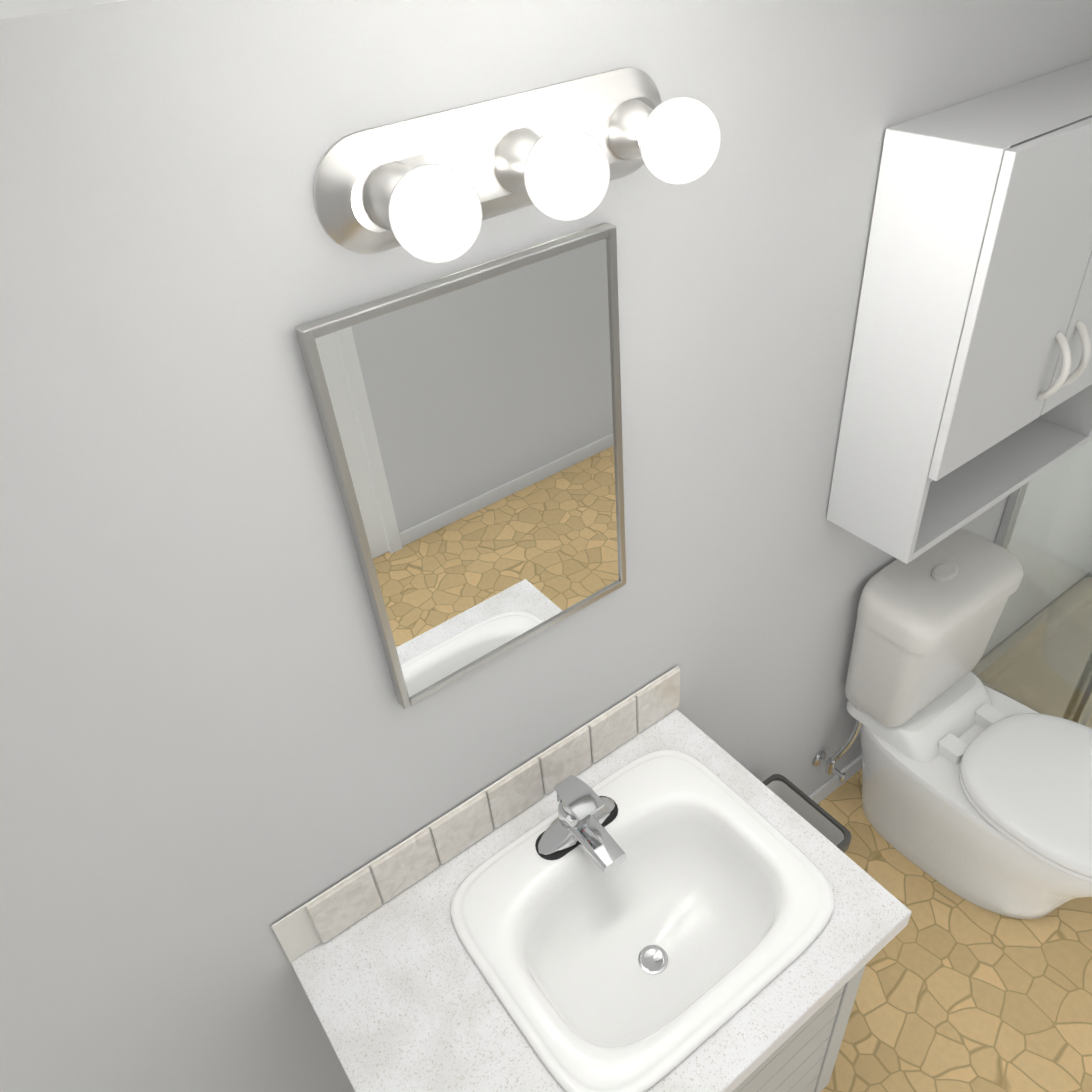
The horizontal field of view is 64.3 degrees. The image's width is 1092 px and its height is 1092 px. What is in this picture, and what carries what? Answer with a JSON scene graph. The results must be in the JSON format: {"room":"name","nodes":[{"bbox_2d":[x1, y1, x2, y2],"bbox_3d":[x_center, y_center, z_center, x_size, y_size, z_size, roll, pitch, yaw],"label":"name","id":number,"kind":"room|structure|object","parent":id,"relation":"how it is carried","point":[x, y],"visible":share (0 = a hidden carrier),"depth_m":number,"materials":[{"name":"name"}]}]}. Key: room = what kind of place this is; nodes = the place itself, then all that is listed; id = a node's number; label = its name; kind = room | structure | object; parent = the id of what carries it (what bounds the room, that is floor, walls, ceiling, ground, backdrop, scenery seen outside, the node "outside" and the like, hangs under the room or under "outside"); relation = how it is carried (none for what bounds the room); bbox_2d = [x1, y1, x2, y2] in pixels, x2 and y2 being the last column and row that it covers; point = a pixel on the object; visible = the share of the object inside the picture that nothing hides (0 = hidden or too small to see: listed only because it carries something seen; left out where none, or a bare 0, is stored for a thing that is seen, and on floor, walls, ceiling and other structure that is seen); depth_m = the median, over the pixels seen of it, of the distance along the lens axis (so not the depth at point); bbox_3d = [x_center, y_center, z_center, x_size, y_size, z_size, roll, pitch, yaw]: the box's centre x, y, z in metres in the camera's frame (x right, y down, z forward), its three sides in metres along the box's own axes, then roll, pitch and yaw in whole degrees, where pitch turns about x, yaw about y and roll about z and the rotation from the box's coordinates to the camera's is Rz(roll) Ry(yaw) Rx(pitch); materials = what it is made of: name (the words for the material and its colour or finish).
{"room":"bathroom","nodes":[
{"label":"bathroom","id":0,"kind":"room"},
{"bbox_2d":[0,0,1091,1091],"bbox_3d":[0.219,0.014,1.528,3.910,2.270,0.100,-27,43,-25],"label":"wall","id":1,"kind":"structure","parent":0,"point":[222,750],"depth_m":1.05,"materials":[{"name":"grey paint"}]},
{"bbox_2d":[295,222,625,708],"bbox_3d":[-0.061,-0.079,1.117,0.401,0.562,0.019,-27,43,-25],"label":"mirror","id":2,"kind":"object","parent":1,"relation":"attached to","point":[471,420],"visible":1,"depth_m":1.07,"materials":[{"name":"silver metal"}]},
{"bbox_2d":[313,67,720,263],"bbox_3d":[0.001,-0.375,0.864,0.435,0.112,0.151,-27,43,-25],"label":"sconce","id":3,"kind":"object","parent":1,"relation":"attached to","point":[438,187],"visible":1,"depth_m":0.84,"materials":[{"name":"white glass"}]},
{"bbox_2d":[808,754,861,803],"bbox_3d":[0.766,0.679,2.400,1.121,0.062,0.010,-27,43,-25],"label":"baseboard","id":4,"kind":"structure","parent":1,"relation":"attached to","point":[830,786],"depth_m":2.41,"materials":[{"name":"white wood"}]},
{"bbox_2d":[826,59,1091,563],"bbox_3d":[0.832,-0.400,1.522,0.612,0.707,0.237,-27,43,-25],"label":"upper cabinet","id":5,"kind":"object","parent":1,"relation":"attached to","point":[968,395],"visible":1,"depth_m":1.36,"materials":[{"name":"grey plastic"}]},
{"bbox_2d":[818,769,1091,1091],"bbox_3d":[0.883,1.378,1.607,3.910,0.060,2.050,-27,43,-25],"label":"floor","id":6,"kind":"structure","parent":0,"point":[956,993],"depth_m":1.99,"materials":[{"name":"stone"}]},
{"bbox_2d":[271,666,911,1091],"bbox_3d":[0.112,0.871,1.556,0.810,0.916,0.534,-27,43,-25],"label":"vanity cabinet","id":7,"kind":"object","parent":6,"relation":"on","point":[399,992],"visible":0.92,"depth_m":1.34,"materials":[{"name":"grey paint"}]},
{"bbox_2d":[450,749,833,1091],"bbox_3d":[0.153,0.613,1.417,0.522,0.153,0.428,-27,43,-25],"label":"drop-in sink","id":8,"kind":"object","parent":7,"relation":"in","point":[696,918],"visible":0.98,"depth_m":1.42,"materials":[{"name":"white ceramic"}]},
{"bbox_2d":[535,775,625,873],"bbox_3d":[0.068,0.453,1.421,0.163,0.104,0.138,-27,43,-25],"label":"chrome faucet","id":9,"kind":"object","parent":8,"relation":"on","point":[587,814],"visible":1,"depth_m":1.42,"materials":[{"name":"silver metal"}]},
{"bbox_2d":[762,774,851,852],"bbox_3d":[0.528,0.782,2.046,0.250,0.380,0.226,-27,43,-25],"label":"trash bin","id":10,"kind":"object","parent":6,"relation":"on","point":[829,827],"visible":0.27,"depth_m":1.99,"materials":[{"name":"white plastic"}]},
{"bbox_2d":[813,529,1091,918],"bbox_3d":[1.066,0.497,1.979,0.421,0.823,0.743,-27,43,-25],"label":"toilet","id":11,"kind":"object","parent":6,"relation":"on","point":[976,791],"visible":0.98,"depth_m":1.95,"materials":[{"name":"white ceramic"}]},
{"bbox_2d":[971,436,1091,727],"bbox_3d":[1.655,-0.312,1.927,0.781,2.056,0.747,-27,43,-25],"label":"shower enclosure","id":12,"kind":"object","parent":6,"relation":"on","point":[1037,655],"visible":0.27,"depth_m":2.34,"materials":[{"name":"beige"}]},
{"bbox_3d":[0.699,-0.446,0.153,3.910,0.080,2.050,-27,43,-25],"label":"ceiling","id":13,"kind":"structure","parent":0,"visible":0},
{"bbox_2d":[0,0,124,18],"bbox_3d":[0.243,-0.708,0.765,3.710,0.200,0.260,-27,43,-25],"label":"ceiling soffit","id":14,"kind":"structure","parent":13,"relation":"attached to","point":[12,8],"depth_m":0.44,"materials":[{"name":"white paint"}]}
]}

